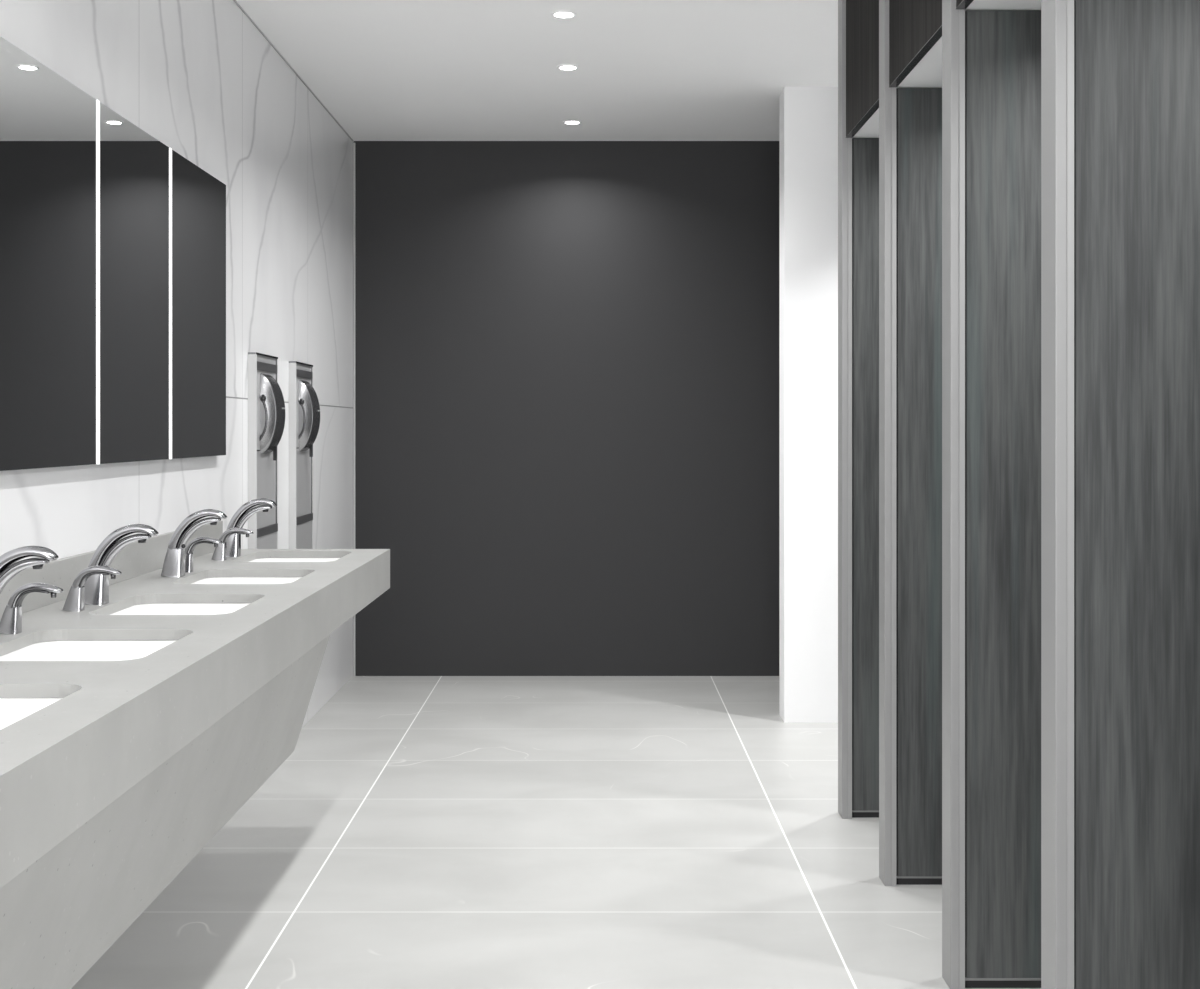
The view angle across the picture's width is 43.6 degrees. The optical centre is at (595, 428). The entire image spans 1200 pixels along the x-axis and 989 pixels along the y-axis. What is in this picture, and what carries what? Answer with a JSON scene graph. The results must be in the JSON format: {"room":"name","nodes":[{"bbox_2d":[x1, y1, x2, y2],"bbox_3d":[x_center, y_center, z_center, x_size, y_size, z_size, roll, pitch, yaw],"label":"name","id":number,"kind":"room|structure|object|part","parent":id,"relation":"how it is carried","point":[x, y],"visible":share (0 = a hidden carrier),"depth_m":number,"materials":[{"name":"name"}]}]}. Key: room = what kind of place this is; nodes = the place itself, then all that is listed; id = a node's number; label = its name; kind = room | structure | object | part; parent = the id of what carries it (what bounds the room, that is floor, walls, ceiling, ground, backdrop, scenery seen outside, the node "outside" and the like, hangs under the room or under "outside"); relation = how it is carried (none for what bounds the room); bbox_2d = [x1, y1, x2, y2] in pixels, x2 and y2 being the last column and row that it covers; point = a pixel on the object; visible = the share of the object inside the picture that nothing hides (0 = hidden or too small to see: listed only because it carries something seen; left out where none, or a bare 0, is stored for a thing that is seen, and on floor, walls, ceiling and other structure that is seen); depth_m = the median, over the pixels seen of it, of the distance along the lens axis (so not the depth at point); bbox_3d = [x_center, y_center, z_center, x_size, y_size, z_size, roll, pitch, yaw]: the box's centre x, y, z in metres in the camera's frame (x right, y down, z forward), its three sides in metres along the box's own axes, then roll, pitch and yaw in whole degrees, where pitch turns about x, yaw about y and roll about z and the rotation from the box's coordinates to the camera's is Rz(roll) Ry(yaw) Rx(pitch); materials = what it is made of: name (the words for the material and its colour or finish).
{"room":"public restroom","nodes":[
{"label":"public restroom","id":0,"kind":"room"},
{"bbox_2d":[0,0,352,726],"bbox_3d":[-1.309,-0.105,2.557,0.120,2.751,10.313,0,0,0],"label":"wall","id":1,"kind":"structure","parent":0,"point":[198,77],"depth_m":5.20,"materials":[{"name":"white stone"}]},
{"bbox_2d":[0,36,96,470],"bbox_3d":[-1.234,-0.359,3.357,0.029,0.890,0.620,0,0,0],"label":"wall mirror","id":2,"kind":"object","parent":1,"relation":"attached to","point":[48,124],"visible":1,"depth_m":3.32,"materials":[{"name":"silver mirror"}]},
{"bbox_2d":[97,100,99,463],"bbox_3d":[-1.234,-0.359,3.675,0.031,0.890,0.015,0,0,0],"label":"light strip","id":3,"kind":"object","parent":1,"relation":"attached to","point":[98,101],"visible":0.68,"depth_m":3.67,"materials":[{"name":"metal"}]},
{"bbox_2d":[0,521,222,619],"bbox_3d":[-1.238,0.348,2.970,0.018,0.093,3.940,0,0,0],"label":"backsplash","id":4,"kind":"structure","parent":1,"relation":"attached to","point":[136,559],"depth_m":3.67,"materials":[{"name":"grey stone"}]},
{"bbox_2d":[100,102,169,463],"bbox_3d":[-1.234,-0.359,3.988,0.029,0.890,0.611,0,0,0],"label":"wall mirror","id":5,"kind":"object","parent":1,"relation":"attached to","point":[134,165],"visible":0.89,"depth_m":3.96,"materials":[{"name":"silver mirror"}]},
{"bbox_2d":[170,148,171,458],"bbox_3d":[-1.234,-0.359,4.301,0.031,0.890,0.015,0,0,0],"label":"light strip","id":6,"kind":"object","parent":1,"relation":"attached to","point":[170,148],"visible":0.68,"depth_m":4.29,"materials":[{"name":"metal"}]},
{"bbox_2d":[0,521,389,988],"bbox_3d":[-0.963,0.576,2.970,0.570,0.548,3.940,0,0,0],"label":"countertop","id":7,"kind":"structure","parent":1,"relation":"attached to","point":[110,789],"depth_m":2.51,"materials":[{"name":"grey stone"}]},
{"bbox_2d":[0,546,57,593],"bbox_3d":[-1.077,0.307,2.756,0.172,0.184,0.050,0,0,0],"label":"faucet","id":8,"kind":"object","parent":7,"relation":"on","point":[9,566],"visible":1,"depth_m":2.74,"materials":[{"name":"silver metal"}]},
{"bbox_3d":[-1.069,0.273,2.756,0.157,0.117,0.046,0,0,0],"label":"spout","id":9,"kind":"part","parent":8,"relation":"part of","materials":[{"name":"silver metal"}]},
{"bbox_2d":[0,698,61,729],"bbox_3d":[-0.937,0.465,2.123,0.314,0.093,0.409,0,0,0],"label":"sink basin","id":10,"kind":"object","parent":7,"relation":"in","point":[12,710],"visible":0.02,"depth_m":2.33,"materials":[{"name":"white ceramic"}]},
{"bbox_2d":[0,582,62,633],"bbox_3d":[-1.095,0.348,2.904,0.124,0.101,0.032,0,0,0],"label":"soap dispenser","id":11,"kind":"object","parent":7,"relation":"on","point":[11,620],"visible":1,"depth_m":2.89,"materials":[{"name":"silver metal"}]},
{"bbox_3d":[-1.087,0.325,2.904,0.106,0.056,0.032,0,0,0],"label":"spout","id":12,"kind":"part","parent":11,"relation":"part of","materials":[{"name":"silver metal"}]},
{"bbox_2d":[0,641,174,660],"bbox_3d":[-0.937,0.465,2.756,0.314,0.093,0.409,0,0,0],"label":"sink basin","id":13,"kind":"object","parent":7,"relation":"in","point":[52,650],"visible":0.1,"depth_m":2.96,"materials":[{"name":"white ceramic"}]},
{"bbox_2d":[63,565,121,611],"bbox_3d":[-1.095,0.348,3.262,0.124,0.101,0.032,0,0,0],"label":"soap dispenser","id":14,"kind":"object","parent":7,"relation":"on","point":[75,600],"visible":1,"depth_m":3.25,"materials":[{"name":"silver metal"}]},
{"bbox_3d":[-1.087,0.325,3.262,0.106,0.056,0.032,0,0,0],"label":"spout","id":15,"kind":"part","parent":14,"relation":"part of","materials":[{"name":"silver metal"}]},
{"bbox_2d":[84,524,158,604],"bbox_3d":[-1.077,0.307,3.389,0.172,0.184,0.050,0,0,0],"label":"faucet","id":16,"kind":"object","parent":7,"relation":"on","point":[96,585],"visible":0.81,"depth_m":3.37,"materials":[{"name":"silver metal"}]},
{"bbox_3d":[-1.069,0.273,3.389,0.157,0.117,0.046,0,0,0],"label":"spout","id":17,"kind":"part","parent":16,"relation":"part of","materials":[{"name":"silver metal"}]},
{"bbox_2d":[91,603,250,640],"bbox_3d":[-0.937,0.465,3.389,0.314,0.093,0.409,0,0,0],"label":"sink basin","id":18,"kind":"object","parent":7,"relation":"in","point":[161,608],"visible":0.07,"depth_m":3.59,"materials":[{"name":"white ceramic"}]},
{"bbox_2d":[161,509,226,576],"bbox_3d":[-1.077,0.307,4.022,0.172,0.184,0.050,0,0,0],"label":"faucet","id":19,"kind":"object","parent":7,"relation":"on","point":[174,561],"visible":1,"depth_m":4.00,"materials":[{"name":"silver metal"}]},
{"bbox_3d":[-1.069,0.273,4.022,0.157,0.117,0.046,0,0,0],"label":"spout","id":20,"kind":"part","parent":19,"relation":"part of","materials":[{"name":"silver metal"}]},
{"bbox_2d":[185,536,222,571],"bbox_3d":[-1.095,0.348,4.145,0.124,0.101,0.032,0,0,0],"label":"soap dispenser","id":21,"kind":"object","parent":7,"relation":"on","point":[192,544],"visible":0.92,"depth_m":4.13,"materials":[{"name":"silver metal"}]},
{"bbox_3d":[-1.087,0.325,4.145,0.106,0.056,0.032,0,0,0],"label":"spout","id":22,"kind":"part","parent":21,"relation":"part of","materials":[{"name":"silver metal"}]},
{"bbox_2d":[212,528,252,560],"bbox_3d":[-1.095,0.348,4.520,0.124,0.101,0.032,0,0,0],"label":"soap dispenser","id":23,"kind":"object","parent":7,"relation":"on","point":[220,552],"visible":0.96,"depth_m":4.51,"materials":[{"name":"silver metal"}]},
{"bbox_3d":[-1.087,0.325,4.520,0.106,0.056,0.032,0,0,0],"label":"spout","id":24,"kind":"part","parent":23,"relation":"part of","materials":[{"name":"silver metal"}]},
{"bbox_2d":[192,577,301,583],"bbox_3d":[-0.937,0.465,4.022,0.314,0.093,0.409,0,0,0],"label":"sink basin","id":25,"kind":"object","parent":7,"relation":"in","point":[220,580],"visible":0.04,"depth_m":4.23,"materials":[{"name":"white ceramic"}]},
{"bbox_2d":[227,498,276,556],"bbox_3d":[-1.077,0.307,4.655,0.172,0.184,0.050,0,0,0],"label":"faucet","id":26,"kind":"object","parent":7,"relation":"on","point":[244,512],"visible":0.8,"depth_m":4.63,"materials":[{"name":"silver metal"}]},
{"bbox_3d":[-1.069,0.273,4.655,0.157,0.117,0.046,0,0,0],"label":"spout","id":27,"kind":"part","parent":26,"relation":"part of","materials":[{"name":"silver metal"}]},
{"bbox_2d":[249,558,339,561],"bbox_3d":[-0.937,0.465,4.655,0.314,0.093,0.409,0,0,0],"label":"sink basin","id":28,"kind":"object","parent":7,"relation":"in","point":[261,559],"visible":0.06,"depth_m":4.86,"materials":[{"name":"white ceramic"}]},
{"bbox_2d":[172,150,225,458],"bbox_3d":[-1.234,-0.359,4.627,0.029,0.890,0.638,0,0,0],"label":"wall mirror","id":29,"kind":"object","parent":1,"relation":"attached to","point":[198,198],"visible":0.89,"depth_m":4.60,"materials":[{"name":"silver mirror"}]},
{"bbox_2d":[248,352,284,548],"bbox_3d":[-1.206,0.297,5.564,0.085,1.145,0.367,0,0,0],"label":"dryer","id":30,"kind":"object","parent":1,"relation":"attached to","point":[266,404],"visible":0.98,"depth_m":5.46,"materials":[{"name":"silver metal"}]},
{"bbox_3d":[-1.234,0.300,5.386,0.030,1.139,0.010,0,0,0],"label":"frame","id":31,"kind":"part","parent":30,"relation":"part of","materials":[{"name":"silver metal"}]},
{"bbox_3d":[-1.234,-0.272,5.564,0.030,0.007,0.367,0,0,0],"label":"frame","id":32,"kind":"part","parent":30,"relation":"part of","materials":[{"name":"silver metal"}]},
{"bbox_3d":[-1.224,-0.041,5.465,0.039,0.152,0.003,0,0,0],"label":"inlet plate","id":33,"kind":"part","parent":30,"relation":"part of","materials":[{"name":"grey metal"}]},
{"bbox_3d":[-1.236,0.059,5.564,0.023,0.656,0.347,0,0,0],"label":"panel","id":34,"kind":"part","parent":30,"relation":"part of","materials":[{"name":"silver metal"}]},
{"bbox_3d":[-1.234,0.300,5.743,0.030,1.139,0.010,0,0,0],"label":"frame","id":35,"kind":"part","parent":30,"relation":"part of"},
{"bbox_2d":[233,0,353,141],"bbox_3d":[-1.247,-1.478,2.557,0.004,0.006,10.313,0,0,0],"label":"trim","id":36,"kind":"structure","parent":1,"relation":"attached to","point":[235,1],"depth_m":6.06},
{"bbox_2d":[289,361,319,548],"bbox_3d":[-1.206,0.297,6.277,0.085,1.145,0.367,0,0,0],"label":"dryer","id":37,"kind":"object","parent":1,"relation":"attached to","point":[304,408],"visible":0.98,"depth_m":6.18,"materials":[{"name":"silver metal"}]},
{"bbox_3d":[-1.234,0.300,6.099,0.030,1.139,0.010,0,0,0],"label":"frame","id":38,"kind":"part","parent":37,"relation":"part of","materials":[{"name":"silver metal"}]},
{"bbox_3d":[-1.234,-0.272,6.277,0.030,0.007,0.367,0,0,0],"label":"frame","id":39,"kind":"part","parent":37,"relation":"part of","materials":[{"name":"silver metal"}]},
{"bbox_3d":[-1.224,-0.041,6.178,0.039,0.152,0.003,0,0,0],"label":"inlet plate","id":40,"kind":"part","parent":37,"relation":"part of","materials":[{"name":"grey metal"}]},
{"bbox_3d":[-1.236,0.059,6.277,0.023,0.656,0.347,0,0,0],"label":"panel","id":41,"kind":"part","parent":37,"relation":"part of","materials":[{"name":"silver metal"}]},
{"bbox_3d":[-1.234,0.300,6.456,0.030,1.139,0.010,0,0,0],"label":"frame","id":42,"kind":"part","parent":37,"relation":"part of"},
{"bbox_2d":[236,0,837,140],"bbox_3d":[0.451,-1.541,2.557,3.639,0.120,10.553,0,0,0],"label":"ceiling","id":43,"kind":"structure","parent":0,"point":[385,70],"depth_m":6.11,"materials":[{"name":"paint"}]},
{"bbox_2d":[551,11,575,18],"bbox_3d":[-0.115,-1.478,5.353,0.088,0.006,0.088,0,0,0],"label":"recessed light","id":44,"kind":"object","parent":43,"relation":"in","point":[557,14],"visible":1,"depth_m":5.35,"materials":[{"name":"white paint"}]},
{"bbox_2d":[557,64,578,70],"bbox_3d":[-0.115,-1.478,6.137,0.088,0.006,0.088,0,0,0],"label":"recessed light","id":45,"kind":"object","parent":43,"relation":"in","point":[567,67],"visible":1,"depth_m":6.13,"materials":[{"name":"white paint"}]},
{"bbox_2d":[563,120,580,124],"bbox_3d":[-0.115,-1.478,7.236,0.088,0.006,0.088,0,0,0],"label":"recessed light","id":46,"kind":"object","parent":43,"relation":"in","point":[568,122],"visible":1,"depth_m":7.23,"materials":[{"name":"white paint"}]},
{"bbox_2d":[71,676,1040,988],"bbox_3d":[0.451,1.330,2.557,3.639,0.120,10.553,0,0,0],"label":"floor","id":47,"kind":"structure","parent":0,"point":[415,832],"depth_m":4.42,"materials":[{"name":"tile"}]},
{"bbox_2d":[838,0,878,818],"bbox_3d":[1.475,-0.105,4.928,1.346,2.750,0.087,0,0,0],"label":"wall","id":48,"kind":"structure","parent":47,"relation":"on","point":[858,158],"depth_m":4.90,"materials":[{"name":"grey wood"}]},
{"bbox_3d":[0.818,-0.105,4.929,0.031,2.750,0.085,0,0,0],"label":"post","id":49,"kind":"part","parent":48,"relation":"part of","materials":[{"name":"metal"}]},
{"bbox_2d":[846,0,878,137],"bbox_3d":[0.824,-1.214,4.569,0.022,0.531,0.630,0,0,0],"label":"header panel","id":50,"kind":"object","parent":48,"relation":"attached to","point":[862,16],"visible":0.65,"depth_m":4.62,"materials":[{"name":"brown laminate"}]},
{"bbox_3d":[1.492,1.260,4.915,1.311,0.019,0.024,0,0,0],"label":"rail","id":51,"kind":"part","parent":48,"relation":"part of","materials":[{"name":"black plastic"}]},
{"bbox_3d":[1.494,0.148,4.915,1.307,2.196,0.033,0,0,0],"label":"panel","id":52,"kind":"part","parent":48,"relation":"part of","materials":[{"name":"grey wood"}]},
{"bbox_2d":[879,0,941,885],"bbox_3d":[1.475,-0.105,4.207,1.346,2.750,0.087,0,0,0],"label":"wall","id":53,"kind":"structure","parent":47,"relation":"on","point":[910,119],"depth_m":4.18,"materials":[{"name":"grey wood"}]},
{"bbox_3d":[0.818,-0.105,4.208,0.031,2.750,0.085,0,0,0],"label":"post","id":54,"kind":"part","parent":53,"relation":"part of","materials":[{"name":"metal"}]},
{"bbox_2d":[889,0,941,86],"bbox_3d":[0.824,-1.214,3.821,0.022,0.531,0.683,0,0,0],"label":"header panel","id":55,"kind":"object","parent":53,"relation":"attached to","point":[915,26],"visible":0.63,"depth_m":3.90,"materials":[{"name":"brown laminate"}]},
{"bbox_3d":[1.492,1.260,4.194,1.311,0.019,0.024,0,0,0],"label":"rail","id":56,"kind":"part","parent":53,"relation":"part of","materials":[{"name":"black plastic"}]},
{"bbox_3d":[1.494,0.148,4.194,1.307,2.196,0.033,0,0,0],"label":"panel","id":57,"kind":"part","parent":53,"relation":"part of","materials":[{"name":"grey wood"}]},
{"bbox_2d":[942,0,1040,988],"bbox_3d":[1.475,-0.105,3.433,1.346,2.750,0.087,0,0,0],"label":"wall","id":58,"kind":"structure","parent":47,"relation":"on","point":[991,59],"depth_m":3.40,"materials":[{"name":"grey wood"}]},
{"bbox_3d":[0.818,-0.105,3.434,0.031,2.750,0.085,0,0,0],"label":"post","id":59,"kind":"part","parent":58,"relation":"part of","materials":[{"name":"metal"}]},
{"bbox_2d":[956,0,972,8],"bbox_3d":[0.824,-1.214,3.047,0.022,0.531,0.683,0,0,0],"label":"header panel","id":60,"kind":"object","parent":58,"relation":"attached to","point":[960,4],"visible":1,"depth_m":3.36,"materials":[{"name":"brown laminate"}]},
{"bbox_3d":[1.492,1.260,3.420,1.311,0.019,0.024,0,0,0],"label":"rail","id":61,"kind":"part","parent":58,"relation":"part of","materials":[{"name":"black plastic"}]},
{"bbox_2d":[1041,0,1199,988],"bbox_3d":[1.475,-0.105,2.659,1.346,2.750,0.087,0,0,0],"label":"wall","id":62,"kind":"structure","parent":47,"relation":"on","point":[1120,79],"depth_m":2.63,"materials":[{"name":"grey wood"}]},
{"bbox_3d":[0.818,-0.105,2.660,0.031,2.750,0.085,0,0,0],"label":"post","id":63,"kind":"part","parent":62,"relation":"part of","materials":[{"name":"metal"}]},
{"bbox_2d":[353,141,778,675],"bbox_3d":[0.451,-0.105,7.773,3.639,2.751,0.120,0,0,0],"label":"wall","id":64,"kind":"structure","parent":0,"point":[567,352],"depth_m":7.71,"materials":[{"name":"grey paint"}]},
{"bbox_2d":[353,143,354,675],"bbox_3d":[-1.242,-0.101,7.709,0.010,2.741,0.008,0,0,0],"label":"trim","id":65,"kind":"structure","parent":64,"relation":"attached to","point":[353,143],"depth_m":7.71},
{"bbox_2d":[779,87,837,722],"bbox_3d":[1.482,-0.105,6.577,1.335,2.751,0.175,0,0,0],"label":"wall","id":66,"kind":"structure","parent":0,"point":[808,116],"depth_m":6.49,"materials":[{"name":"white paint"}]},
{"bbox_2d":[853,0,1040,137],"bbox_3d":[1.491,-0.977,3.086,1.318,0.050,3.772,0,0,0],"label":"ceiling","id":67,"kind":"structure","parent":0,"point":[927,73],"depth_m":3.95,"materials":[{"name":"white paint"}]}
]}

